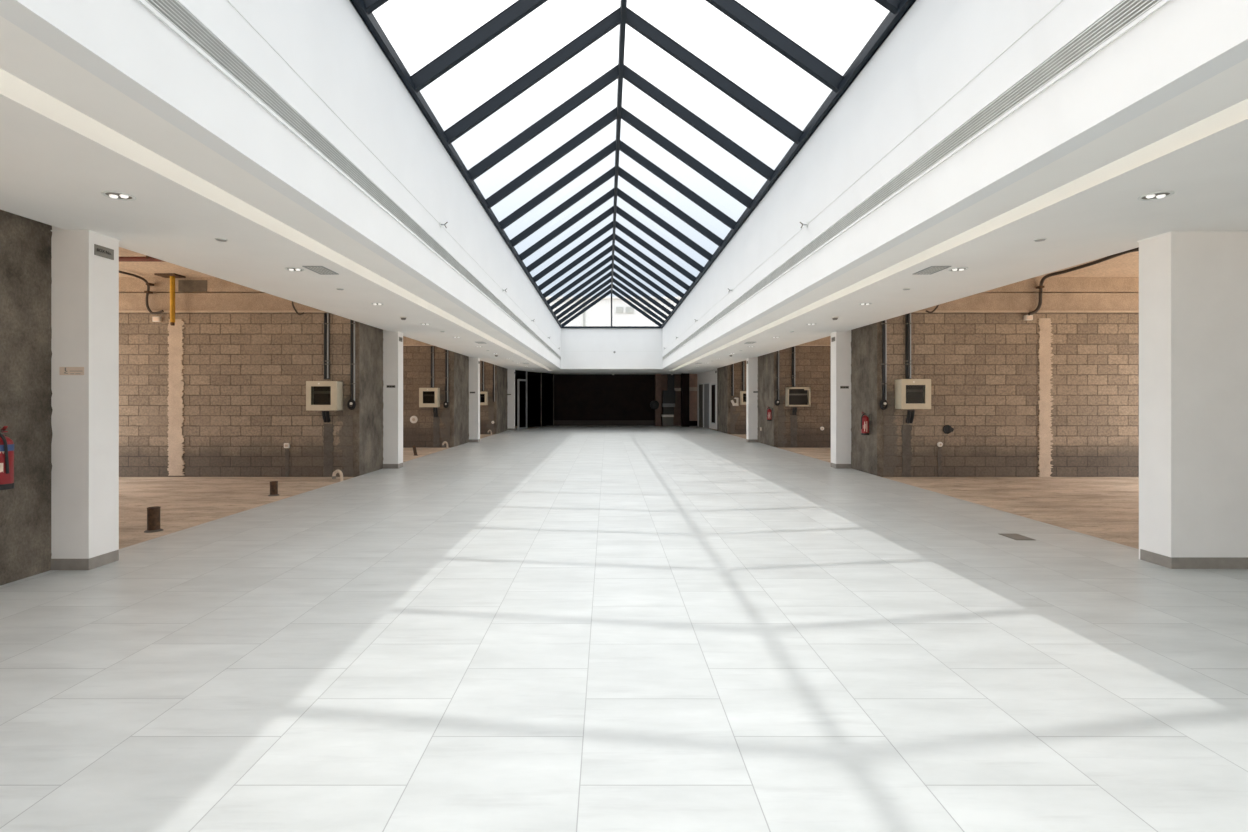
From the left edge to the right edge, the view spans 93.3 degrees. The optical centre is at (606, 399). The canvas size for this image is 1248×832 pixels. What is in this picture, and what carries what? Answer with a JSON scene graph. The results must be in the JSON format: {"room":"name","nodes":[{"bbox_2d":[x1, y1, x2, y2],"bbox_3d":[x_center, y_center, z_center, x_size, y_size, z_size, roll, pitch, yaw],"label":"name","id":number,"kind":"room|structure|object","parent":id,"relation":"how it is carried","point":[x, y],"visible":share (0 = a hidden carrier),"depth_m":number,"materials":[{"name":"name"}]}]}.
{"room":"shopping mall","nodes":[
{"label":"shopping mall","id":0,"kind":"room"},
{"bbox_2d":[119,247,213,276],"bbox_3d":[-7.928,-2.555,13.450,6.301,0.250,42.100,0,0,0],"label":"ceiling","id":1,"kind":"structure","parent":0,"point":[142,269],"depth_m":10.89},
{"bbox_2d":[119,255,165,261],"bbox_3d":[-8.028,-2.345,9.620,5.900,0.169,0.080,0,0,0],"label":"pipe","id":2,"kind":"object","parent":1,"relation":"hanging from","point":[147,258],"visible":0.07,"depth_m":9.59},
{"bbox_2d":[154,273,185,325],"bbox_3d":[-8.487,-1.939,11.450,0.390,0.983,0.300,0,0,0],"label":"pipe","id":3,"kind":"object","parent":1,"relation":"hanging from","point":[172,276],"visible":1,"depth_m":11.42,"materials":[{"name":"metal"}]},
{"bbox_2d":[119,277,352,476],"bbox_3d":[-7.991,-0.427,11.787,6.174,4.005,0.325,0,0,0],"label":"wall","id":4,"kind":"structure","parent":0,"point":[220,391],"depth_m":11.70,"materials":[{"name":"brick"}]},
{"bbox_2d":[119,270,163,313],"bbox_3d":[-8.993,-2.041,10.802,0.363,0.718,1.690,0,0,9],"label":"cable","id":5,"kind":"object","parent":4,"relation":"attached to","point":[148,291],"visible":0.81,"depth_m":11.53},
{"bbox_2d":[152,317,161,321],"bbox_3d":[-8.904,-1.598,11.662,0.140,0.100,0.076,0,0,0],"label":"junction box","id":6,"kind":"object","parent":4,"relation":"attached to","point":[154,319],"visible":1,"depth_m":11.63,"materials":[{"name":"white plastic"}]},
{"bbox_2d":[284,443,289,447],"bbox_3d":[-6.343,0.903,11.675,0.105,0.095,0.050,0,0,0],"label":"wall socket","id":7,"kind":"object","parent":4,"relation":"attached to","point":[286,445],"visible":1,"depth_m":11.65,"materials":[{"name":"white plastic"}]},
{"bbox_2d":[292,301,303,314],"bbox_3d":[-6.071,-1.855,11.580,0.245,0.379,0.032,0,0,0],"label":"cable","id":8,"kind":"object","parent":4,"relation":"hanging from","point":[292,301],"visible":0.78,"depth_m":11.56,"materials":[{"name":"black plastic"}]},
{"bbox_2d":[306,381,342,410],"bbox_3d":[-5.540,-0.083,11.563,0.598,0.573,0.274,0,0,0],"label":"electrical box","id":9,"kind":"object","parent":4,"relation":"attached to","point":[320,395],"visible":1,"depth_m":11.46,"materials":[{"name":"beige metal"}]},
{"bbox_2d":[322,313,329,378],"bbox_3d":[-5.559,-1.065,11.665,0.120,1.310,0.063,0,0,0],"label":"conduit","id":10,"kind":"object","parent":4,"relation":"attached to","point":[326,323],"visible":1,"depth_m":11.65,"materials":[{"name":"grey plastic"}]},
{"bbox_2d":[322,411,330,421],"bbox_3d":[-5.532,0.331,11.616,0.136,0.226,0.141,0,0,0],"label":"stub","id":11,"kind":"object","parent":4,"relation":"attached to","point":[325,414],"visible":1,"depth_m":11.57,"materials":[{"name":"black plastic"}]},
{"bbox_2d":[347,319,355,409],"bbox_3d":[-5.053,-0.761,11.649,0.163,1.917,0.097,0,0,0],"label":"conduit","id":12,"kind":"object","parent":4,"relation":"attached to","point":[351,401],"visible":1,"depth_m":11.64,"materials":[{"name":"grey plastic"}]},
{"bbox_2d":[0,0,560,368],"bbox_3d":[-2.293,-2.480,10.540,0.150,1.960,36.080,0,0,0],"label":"wall","id":13,"kind":"structure","parent":0,"point":[121,43],"depth_m":4.56,"materials":[{"name":"white paint"}]},
{"bbox_2d":[137,0,560,359],"bbox_3d":[-2.212,-1.975,11.490,0.013,0.178,33.560,0,0,0],"label":"air vent","id":14,"kind":"object","parent":13,"relation":"in","point":[180,19],"visible":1,"depth_m":4.09,"materials":[{"name":"grey metal"}]},
{"bbox_2d":[227,0,552,342],"bbox_3d":[-2.216,-2.336,11.430,0.003,0.007,34.000,0,0,0],"label":"trim","id":15,"kind":"structure","parent":13,"relation":"attached to","point":[227,0],"depth_m":4.83,"materials":[{"name":"white paint"}]},
{"bbox_2d":[403,336,449,447],"bbox_3d":[-7.991,-0.427,18.988,6.174,4.005,0.325,0,0,0],"label":"wall","id":16,"kind":"structure","parent":0,"point":[429,431],"depth_m":18.90,"materials":[{"name":"brick"}]},
{"bbox_2d":[410,416,417,422],"bbox_3d":[-6.176,0.624,18.880,0.224,0.192,0.040,0,0,0],"label":"wall socket","id":17,"kind":"object","parent":16,"relation":"attached to","point":[413,419],"visible":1,"depth_m":18.86,"materials":[{"name":"white plastic"}]},
{"bbox_2d":[419,388,439,406],"bbox_3d":[-5.651,-0.077,18.763,0.585,0.616,0.274,0,0,0],"label":"electrical box","id":18,"kind":"object","parent":16,"relation":"attached to","point":[428,397],"visible":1,"depth_m":18.63,"materials":[{"name":"beige metal"}]},
{"bbox_2d":[430,346,433,387],"bbox_3d":[-5.596,-1.052,18.866,0.120,1.335,0.063,0,0,0],"label":"conduit","id":19,"kind":"object","parent":16,"relation":"attached to","point":[432,347],"visible":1,"depth_m":18.86,"materials":[{"name":"grey plastic"}]},
{"bbox_2d":[433,407,437,416],"bbox_3d":[-5.477,0.384,18.817,0.135,0.309,0.143,0,0,0],"label":"stub","id":20,"kind":"object","parent":16,"relation":"attached to","point":[435,413],"visible":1,"depth_m":18.77,"materials":[{"name":"black plastic"}]},
{"bbox_2d":[443,349,448,407],"bbox_3d":[-5.151,-0.733,18.849,0.163,1.974,0.097,0,0,0],"label":"conduit","id":21,"kind":"object","parent":16,"relation":"attached to","point":[446,402],"visible":0.98,"depth_m":18.84,"materials":[{"name":"grey plastic"}]},
{"bbox_2d":[480,360,493,433],"bbox_3d":[-7.991,-0.427,26.288,6.174,4.005,0.325,0,0,0],"label":"wall","id":22,"kind":"structure","parent":0,"point":[486,411],"depth_m":26.20,"materials":[{"name":"brick"}]},
{"bbox_2d":[482,361,483,390],"bbox_3d":[-5.513,-1.060,26.166,0.120,1.320,0.063,0,0,0],"label":"conduit","id":23,"kind":"object","parent":22,"relation":"attached to","point":[482,361],"visible":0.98,"depth_m":26.14,"materials":[{"name":"grey plastic"}]},
{"bbox_2d":[480,392,487,404],"bbox_3d":[-5.614,-0.072,26.065,0.637,0.602,0.270,0,0,0],"label":"electrical box","id":24,"kind":"object","parent":22,"relation":"attached to","point":[483,395],"visible":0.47,"depth_m":26.10,"materials":[{"name":"beige metal"}]},
{"bbox_2d":[493,364,494,401],"bbox_3d":[-5.024,-0.816,26.166,0.120,1.809,0.063,0,0,0],"label":"conduit","id":25,"kind":"object","parent":22,"relation":"attached to","point":[493,364],"visible":0.75,"depth_m":26.14,"materials":[{"name":"grey plastic"}]},
{"bbox_2d":[515,374,696,425],"bbox_3d":[0.222,-0.100,34.600,15.000,3.400,0.200,0,0,0],"label":"wall","id":26,"kind":"structure","parent":0,"point":[576,396],"depth_m":34.50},
{"bbox_2d":[554,420,654,425],"bbox_3d":[-0.146,1.350,34.475,6.012,0.300,0.050,0,0,0],"label":"baseboard","id":27,"kind":"structure","parent":26,"relation":"attached to","point":[556,422],"depth_m":34.45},
{"bbox_2d":[561,328,661,368],"bbox_3d":[0.222,-2.480,28.505,4.880,1.960,0.150,0,0,0],"label":"wall","id":28,"kind":"structure","parent":0,"point":[581,348],"depth_m":28.43,"materials":[{"name":"white paint"}]},
{"bbox_2d":[0,426,1247,831],"bbox_3d":[0.222,1.590,13.450,22.600,0.180,42.100,0,0,0],"label":"floor","id":29,"kind":"structure","parent":0,"point":[554,628],"depth_m":3.46,"materials":[{"name":"tile"}]},
{"bbox_2d":[0,210,52,585],"bbox_3d":[-4.968,-0.425,4.735,0.130,4.050,1.530,0,0,0],"label":"wall","id":30,"kind":"structure","parent":29,"relation":"on","point":[26,409],"depth_m":4.96,"materials":[{"name":"concrete"}]},
{"bbox_2d":[0,426,13,489],"bbox_3d":[-4.791,0.453,4.640,0.219,0.499,0.160,0,0,0],"label":"fire extinguisher","id":31,"kind":"object","parent":30,"relation":"attached to","point":[6,444],"visible":1,"depth_m":4.61,"materials":[{"name":"red metal"}]},
{"bbox_2d":[51,226,119,569],"bbox_3d":[-4.742,-0.125,5.362,0.351,3.250,0.336,0,0,0],"label":"pillar","id":32,"kind":"structure","parent":29,"relation":"on","point":[85,285],"depth_m":5.20,"materials":[{"name":"paint"}]},
{"bbox_2d":[59,367,83,374],"bbox_3d":[-4.721,-0.256,5.198,0.215,0.072,0.004,0,0,0],"label":"label","id":33,"kind":"object","parent":32,"relation":"attached to","point":[62,370],"visible":1,"depth_m":5.20,"materials":[{"name":"beige paper"}]},
{"bbox_2d":[94,244,113,259],"bbox_3d":[-4.569,-1.343,5.357,0.008,0.097,0.205,0,0,0],"label":"wall sign","id":34,"kind":"object","parent":32,"relation":"attached to","point":[101,251],"visible":1,"depth_m":5.34,"materials":[{"name":"grey metal"}]},
{"bbox_2d":[144,506,162,532],"bbox_3d":[-5.277,1.387,6.861,0.186,0.276,0.184,0,0,0],"label":"pipe stub","id":35,"kind":"object","parent":29,"relation":"on","point":[153,513],"visible":1,"depth_m":6.81,"materials":[{"name":"metal"}]},
{"bbox_2d":[268,481,278,495],"bbox_3d":[-5.321,1.413,9.411,0.168,0.224,0.166,0,0,0],"label":"pipe stub","id":36,"kind":"object","parent":29,"relation":"on","point":[273,484],"visible":1,"depth_m":9.37,"materials":[{"name":"metal"}]},
{"bbox_2d":[332,470,342,481],"bbox_3d":[-5.019,1.411,10.984,0.199,0.231,0.070,0,0,-13],"label":"pipe elbow","id":37,"kind":"object","parent":29,"relation":"on","point":[335,472],"visible":0.93,"depth_m":10.96,"materials":[{"name":"paint"}]},
{"bbox_2d":[353,320,383,476],"bbox_3d":[-4.968,-0.425,12.435,0.130,4.050,1.530,0,0,0],"label":"wall","id":38,"kind":"structure","parent":29,"relation":"on","point":[368,410],"depth_m":12.06,"materials":[{"name":"concrete"}]},
{"bbox_2d":[383,330,403,468],"bbox_3d":[-4.742,-0.125,13.062,0.351,3.250,0.336,0,0,0],"label":"pillar","id":39,"kind":"structure","parent":29,"relation":"on","point":[392,347],"depth_m":12.90,"materials":[{"name":"paint"}]},
{"bbox_2d":[412,445,417,455],"bbox_3d":[-5.269,1.390,16.193,0.165,0.286,0.134,0,0,0],"label":"pipe stub","id":40,"kind":"object","parent":29,"relation":"on","point":[414,447],"visible":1,"depth_m":16.15,"materials":[{"name":"metal"}]},
{"bbox_2d":[450,351,468,447],"bbox_3d":[-4.968,-0.425,20.035,0.130,4.050,2.330,0,0,0],"label":"wall","id":41,"kind":"structure","parent":29,"relation":"on","point":[459,363],"depth_m":19.59,"materials":[{"name":"concrete"}]},
{"bbox_2d":[469,357,479,441],"bbox_3d":[-4.742,-0.125,21.062,0.351,3.250,0.336,0,0,0],"label":"pillar","id":42,"kind":"structure","parent":29,"relation":"on","point":[474,367],"depth_m":20.90,"materials":[{"name":"paint"}]},
{"bbox_2d":[494,365,507,433],"bbox_3d":[-4.968,-0.425,27.735,0.130,4.050,3.130,0,0,0],"label":"wall","id":43,"kind":"structure","parent":29,"relation":"on","point":[501,384],"depth_m":27.13,"materials":[{"name":"concrete"}]},
{"bbox_2d":[507,369,514,429],"bbox_3d":[-4.742,-0.125,29.162,0.351,3.250,0.336,0,0,0],"label":"pillar","id":44,"kind":"structure","parent":29,"relation":"on","point":[510,373],"depth_m":29.00,"materials":[{"name":"paint"}]},
{"bbox_2d":[515,370,553,428],"bbox_3d":[-3.854,0.000,31.497,0.050,3.000,4.568,0,0,21],"label":"window","id":45,"kind":"structure","parent":29,"relation":"on","point":[540,386],"depth_m":31.99,"materials":[{"name":"glass"}]},
{"bbox_2d":[517,371,526,429],"bbox_3d":[-4.336,0.000,30.220,0.060,3.000,0.941,0,0,21],"label":"door","id":46,"kind":"structure","parent":45,"relation":"attached to","point":[521,383],"depth_m":30.17,"materials":[{"name":"grey metal"}]},
{"bbox_2d":[655,374,660,425],"bbox_3d":[2.948,0.000,34.150,0.316,3.000,0.500,0,0,0],"label":"wall","id":47,"kind":"structure","parent":29,"relation":"on","point":[657,376],"depth_m":33.90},
{"bbox_2d":[650,400,658,408],"bbox_3d":[2.737,0.285,33.810,0.520,0.520,0.180,0,0,0],"label":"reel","id":48,"kind":"object","parent":47,"relation":"attached to","point":[654,404],"visible":1,"depth_m":33.76,"materials":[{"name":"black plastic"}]},
{"bbox_2d":[661,375,674,425],"bbox_3d":[3.552,0.025,34.035,0.777,2.950,0.430,0,0,0],"label":"kiosk","id":49,"kind":"object","parent":29,"relation":"on","point":[668,396],"visible":0.98,"depth_m":33.90,"materials":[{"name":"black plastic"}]},
{"bbox_2d":[681,373,688,426],"bbox_3d":[4.444,0.000,33.550,0.412,3.000,0.500,0,0,0],"label":"wall","id":50,"kind":"structure","parent":29,"relation":"on","point":[684,376],"depth_m":33.30,"materials":[{"name":"black"}]},
{"bbox_2d":[717,365,729,433],"bbox_3d":[5.412,-0.425,27.385,0.130,4.050,2.430,0,0,0],"label":"wall","id":51,"kind":"structure","parent":29,"relation":"on","point":[723,373],"depth_m":27.05,"materials":[{"name":"concrete"}]},
{"bbox_2d":[746,357,757,441],"bbox_3d":[5.186,-0.125,21.062,0.351,3.250,0.336,0,0,0],"label":"pillar","id":52,"kind":"structure","parent":29,"relation":"on","point":[752,366],"depth_m":20.90,"materials":[{"name":"paint"}]},
{"bbox_2d":[757,351,777,447],"bbox_3d":[5.412,-0.425,20.035,0.130,4.050,2.330,0,0,0],"label":"wall","id":53,"kind":"structure","parent":29,"relation":"on","point":[767,363],"depth_m":19.63,"materials":[{"name":"concrete"}]},
{"bbox_2d":[767,407,772,420],"bbox_3d":[5.242,0.440,18.997,0.213,0.460,0.154,0,0,0],"label":"fire extinguisher","id":54,"kind":"object","parent":53,"relation":"attached to","point":[769,411],"visible":1,"depth_m":18.94,"materials":[{"name":"red metal"}]},
{"bbox_2d":[830,330,850,468],"bbox_3d":[5.186,-0.125,13.062,0.351,3.250,0.336,0,0,0],"label":"pillar","id":55,"kind":"structure","parent":29,"relation":"on","point":[841,347],"depth_m":12.90,"materials":[{"name":"paint"}]},
{"bbox_2d":[851,321,883,476],"bbox_3d":[5.412,-0.425,12.435,0.130,4.050,1.530,0,0,0],"label":"wall","id":56,"kind":"structure","parent":29,"relation":"on","point":[867,451],"depth_m":12.10,"materials":[{"name":"concrete"}]},
{"bbox_2d":[861,412,870,434],"bbox_3d":[5.243,0.475,11.947,0.214,0.470,0.155,0,0,0],"label":"fire extinguisher","id":57,"kind":"object","parent":56,"relation":"attached to","point":[865,419],"visible":1,"depth_m":11.89,"materials":[{"name":"red metal"}]},
{"bbox_2d":[999,534,1034,539],"bbox_3d":[4.482,1.497,6.450,0.210,0.006,0.300,0,0,0],"label":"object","id":58,"kind":"object","parent":29,"relation":"on","point":[1012,536],"visible":1,"depth_m":6.42,"materials":[{"name":"metal"}]},
{"bbox_2d":[1137,231,1247,568],"bbox_3d":[6.566,-0.465,5.402,3.111,3.930,0.336,0,0,0],"label":"pillar","id":59,"kind":"structure","parent":29,"relation":"on","point":[1193,285],"depth_m":5.24,"materials":[{"name":"paint"}]},
{"bbox_2d":[0,16,1247,373],"bbox_3d":[1.724,-2.065,13.500,13.295,1.130,42.000,0,0,0],"label":"ceiling","id":60,"kind":"structure","parent":0,"point":[68,137],"depth_m":4.78,"materials":[{"name":"paint"}]},
{"bbox_2d":[101,191,135,200],"bbox_3d":[-3.578,-1.490,4.320,0.200,0.019,0.200,0,0,0],"label":"recessed light","id":61,"kind":"object","parent":60,"relation":"in","point":[116,195],"visible":1,"depth_m":4.30,"materials":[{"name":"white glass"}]},
{"bbox_2d":[215,238,227,241],"bbox_3d":[-3.598,-1.494,5.500,0.100,0.013,0.100,0,0,0],"label":"sprinkler cover","id":62,"kind":"object","parent":60,"relation":"attached to","point":[217,239],"visible":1,"depth_m":5.48,"materials":[{"name":"grey plastic"}]},
{"bbox_2d":[285,267,303,271],"bbox_3d":[-3.578,-1.490,6.750,0.200,0.019,0.200,0,0,0],"label":"recessed light","id":63,"kind":"object","parent":60,"relation":"in","point":[295,269],"visible":1,"depth_m":6.73,"materials":[{"name":"white glass"}]},
{"bbox_2d":[302,266,338,274],"bbox_3d":[-3.298,-1.496,6.800,0.220,0.008,0.420,0,0,0],"label":"ceiling vent","id":64,"kind":"object","parent":60,"relation":"in","point":[321,270],"visible":1,"depth_m":6.79,"materials":[{"name":"grey metal"}]},
{"bbox_2d":[349,0,915,327],"bbox_3d":[0.222,-4.410,11.390,5.200,1.940,34.120,0,0,0],"label":"skylight","id":65,"kind":"object","parent":60,"relation":"in","point":[838,83],"visible":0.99,"depth_m":9.34,"materials":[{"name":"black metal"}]},
{"bbox_2d":[912,266,950,274],"bbox_3d":[3.742,-1.496,6.800,0.220,0.008,0.420,0,0,0],"label":"ceiling vent","id":66,"kind":"object","parent":60,"relation":"in","point":[930,270],"visible":1,"depth_m":6.79,"materials":[{"name":"grey metal"}]},
{"bbox_2d":[948,267,967,271],"bbox_3d":[4.022,-1.490,6.750,0.200,0.019,0.200,0,0,0],"label":"recessed light","id":67,"kind":"object","parent":60,"relation":"in","point":[958,268],"visible":1,"depth_m":6.74,"materials":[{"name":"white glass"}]},
{"bbox_2d":[1034,238,1046,241],"bbox_3d":[4.042,-1.494,5.500,0.100,0.013,0.100,0,0,0],"label":"sprinkler cover","id":68,"kind":"object","parent":60,"relation":"attached to","point":[1038,239],"visible":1,"depth_m":5.48,"materials":[{"name":"white plastic"}]},
{"bbox_2d":[1137,191,1174,200],"bbox_3d":[4.022,-1.490,4.320,0.200,0.019,0.200,0,0,0],"label":"recessed light","id":69,"kind":"object","parent":60,"relation":"in","point":[1161,194],"visible":1,"depth_m":4.31,"materials":[{"name":"white metal"}]},
{"bbox_2d":[661,374,680,425],"bbox_3d":[3.754,0.000,34.375,1.222,3.000,0.150,0,0,0],"label":"wall","id":70,"kind":"structure","parent":0,"point":[677,377],"depth_m":34.30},
{"bbox_2d":[689,374,696,420],"bbox_3d":[5.027,-0.150,34.000,0.587,2.700,0.200,0,0,0],"label":"wall","id":71,"kind":"structure","parent":0,"point":[692,377],"depth_m":33.90,"materials":[{"name":"brown stone"}]},
{"bbox_2d":[689,387,696,390],"bbox_3d":[5.022,-0.630,33.885,0.586,0.220,0.050,0,0,0],"label":"trim","id":72,"kind":"structure","parent":71,"relation":"attached to","point":[690,388],"depth_m":33.86,"materials":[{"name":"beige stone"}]},
{"bbox_2d":[697,371,716,428],"bbox_3d":[5.542,0.000,31.112,0.200,3.000,5.034,0,0,-7],"label":"wall","id":73,"kind":"structure","parent":0,"point":[707,377],"depth_m":31.31,"materials":[{"name":"paint"}]},
{"bbox_2d":[699,383,703,426],"bbox_3d":[5.197,0.290,32.723,0.110,2.420,0.927,0,0,-7],"label":"door","id":74,"kind":"structure","parent":73,"relation":"in","point":[701,385],"depth_m":32.56,"materials":[{"name":"metal"}]},
{"bbox_2d":[704,383,709,427],"bbox_3d":[5.326,0.290,31.623,0.110,2.420,1.054,0,0,-7],"label":"door","id":75,"kind":"structure","parent":73,"relation":"in","point":[706,385],"depth_m":31.54,"materials":[{"name":"grey paint"}]},
{"bbox_2d":[711,384,715,423],"bbox_3d":[5.502,0.195,30.419,0.040,2.070,0.766,0,0,-7],"label":"window","id":76,"kind":"structure","parent":73,"relation":"in","point":[713,386],"depth_m":30.36,"materials":[{"name":"black glass"}]},
{"bbox_2d":[730,360,745,433],"bbox_3d":[8.435,-0.427,26.288,6.174,4.005,0.325,0,0,0],"label":"wall","id":77,"kind":"structure","parent":0,"point":[737,413],"depth_m":26.20,"materials":[{"name":"brick"}]},
{"bbox_2d":[731,364,733,395],"bbox_3d":[5.579,-0.949,26.166,0.120,1.542,0.063,0,0,0],"label":"conduit","id":78,"kind":"object","parent":77,"relation":"attached to","point":[732,365],"visible":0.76,"depth_m":26.15,"materials":[{"name":"grey plastic"}]},
{"bbox_2d":[731,398,738,405],"bbox_3d":[5.665,0.074,26.180,0.350,0.370,0.020,0,0,0],"label":"sheet","id":79,"kind":"object","parent":77,"relation":"attached to","point":[737,399],"visible":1,"depth_m":26.17,"materials":[{"name":"white paper"}]},
{"bbox_2d":[740,391,745,404],"bbox_3d":[6.230,-0.095,26.065,0.637,0.602,0.270,0,0,0],"label":"electrical box","id":80,"kind":"object","parent":77,"relation":"attached to","point":[742,393],"visible":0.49,"depth_m":25.93,"materials":[{"name":"beige metal"}]},
{"bbox_2d":[742,361,743,390],"bbox_3d":[6.046,-1.060,26.166,0.120,1.320,0.063,0,0,0],"label":"conduit","id":81,"kind":"object","parent":77,"relation":"attached to","point":[742,361],"visible":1,"depth_m":26.16,"materials":[{"name":"grey plastic"}]},
{"bbox_2d":[778,336,830,447],"bbox_3d":[8.435,-0.427,18.988,6.174,4.005,0.325,0,0,0],"label":"wall","id":82,"kind":"structure","parent":0,"point":[813,358],"depth_m":18.90,"materials":[{"name":"brick"}]},
{"bbox_2d":[775,351,779,405],"bbox_3d":[5.448,-0.765,18.849,0.163,1.910,0.097,0,0,0],"label":"conduit","id":83,"kind":"object","parent":82,"relation":"attached to","point":[777,352],"visible":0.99,"depth_m":18.84,"materials":[{"name":"grey plastic"}]},
{"bbox_2d":[792,346,795,386],"bbox_3d":[5.981,-1.069,18.866,0.120,1.303,0.063,0,0,0],"label":"conduit","id":84,"kind":"object","parent":82,"relation":"attached to","point":[793,347],"visible":0.94,"depth_m":18.86,"materials":[{"name":"grey plastic"}]},
{"bbox_2d":[792,407,796,414],"bbox_3d":[5.988,0.353,18.816,0.136,0.249,0.141,0,0,0],"label":"stub","id":85,"kind":"object","parent":82,"relation":"attached to","point":[794,411],"visible":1,"depth_m":18.78,"materials":[{"name":"black plastic"}]},
{"bbox_2d":[785,387,810,405],"bbox_3d":[6.085,-0.103,18.780,0.727,0.616,0.240,0,0,0],"label":"electrical box","id":86,"kind":"object","parent":82,"relation":"attached to","point":[794,396],"visible":1,"depth_m":18.85,"materials":[{"name":"beige metal"}]},
{"bbox_2d":[662,0,1247,368],"bbox_3d":[2.737,-2.480,10.540,0.150,1.960,36.080,0,0,0],"label":"wall","id":87,"kind":"structure","parent":0,"point":[937,47],"depth_m":4.68,"materials":[{"name":"white paint"}]},
{"bbox_2d":[663,0,1062,350],"bbox_3d":[2.660,-2.336,11.430,0.003,0.007,34.000,0,0,0],"label":"trim","id":88,"kind":"structure","parent":87,"relation":"attached to","point":[1061,0],"depth_m":4.81,"materials":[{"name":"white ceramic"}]},
{"bbox_2d":[662,0,1170,360],"bbox_3d":[2.655,-1.975,11.490,0.013,0.178,33.560,0,0,0],"label":"air vent","id":89,"kind":"object","parent":87,"relation":"in","point":[1124,15],"visible":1,"depth_m":4.09,"materials":[{"name":"grey metal"}]},
{"bbox_2d":[884,277,1138,476],"bbox_3d":[8.435,-0.427,11.787,6.174,4.005,0.325,0,0,0],"label":"wall","id":90,"kind":"structure","parent":0,"point":[1055,393],"depth_m":11.70,"materials":[{"name":"brick"}]},
{"bbox_2d":[879,320,887,409],"bbox_3d":[5.469,-0.761,11.649,0.163,1.917,0.097,0,0,0],"label":"conduit","id":91,"kind":"object","parent":90,"relation":"attached to","point":[884,323],"visible":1,"depth_m":11.65,"materials":[{"name":"grey plastic"}]},
{"bbox_2d":[905,313,912,378],"bbox_3d":[5.976,-1.065,11.665,0.120,1.310,0.063,0,0,0],"label":"conduit","id":92,"kind":"object","parent":90,"relation":"attached to","point":[908,323],"visible":0.88,"depth_m":11.64,"materials":[{"name":"grey plastic"}]},
{"bbox_2d":[906,410,914,422],"bbox_3d":[5.973,0.330,11.616,0.136,0.263,0.142,0,0,0],"label":"stub","id":93,"kind":"object","parent":90,"relation":"attached to","point":[910,413],"visible":1,"depth_m":11.58,"materials":[{"name":"black plastic"}]},
{"bbox_2d":[895,379,930,408],"bbox_3d":[6.000,-0.115,11.563,0.578,0.586,0.274,0,0,0],"label":"electrical box","id":94,"kind":"object","parent":90,"relation":"attached to","point":[909,393],"visible":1,"depth_m":11.43,"materials":[{"name":"beige metal"}]},
{"bbox_2d":[943,425,953,433],"bbox_3d":[6.770,0.582,11.690,0.219,0.187,0.020,0,0,0],"label":"wall box","id":95,"kind":"object","parent":90,"relation":"attached to","point":[947,429],"visible":1,"depth_m":11.69,"materials":[{"name":"plastic"}]},
{"bbox_2d":[1024,315,1032,319],"bbox_3d":[8.338,-1.628,11.662,0.140,0.100,0.076,0,0,0],"label":"junction box","id":96,"kind":"object","parent":90,"relation":"attached to","point":[1026,317],"visible":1,"depth_m":11.63,"materials":[{"name":"white plastic"}]},
{"bbox_2d":[1037,251,1138,276],"bbox_3d":[8.371,-2.555,19.900,6.301,0.250,29.200,0,0,0],"label":"ceiling","id":97,"kind":"structure","parent":0,"point":[1125,265],"depth_m":10.97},
{"bbox_2d":[1028,247,1138,314],"bbox_3d":[8.426,-2.036,9.970,0.288,0.748,3.380,0,0,0],"label":"cable","id":98,"kind":"object","parent":97,"relation":"attached to","point":[1040,287],"visible":0.73,"depth_m":10.77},
{"label":"outside","id":99,"kind":"structure","parent":0,"visible":0},
{"bbox_3d":[0.222,1.750,25.000,180.000,0.100,190.000,0,0,0],"label":"ground","id":100,"kind":"structure","parent":99,"visible":0},
{"bbox_2d":[545,297,680,325],"bbox_3d":[1.405,-3.175,50.975,12.789,9.750,10.250,0,0,0],"label":"building","id":101,"kind":"structure","parent":100,"relation":"on","point":[623,314],"depth_m":46.00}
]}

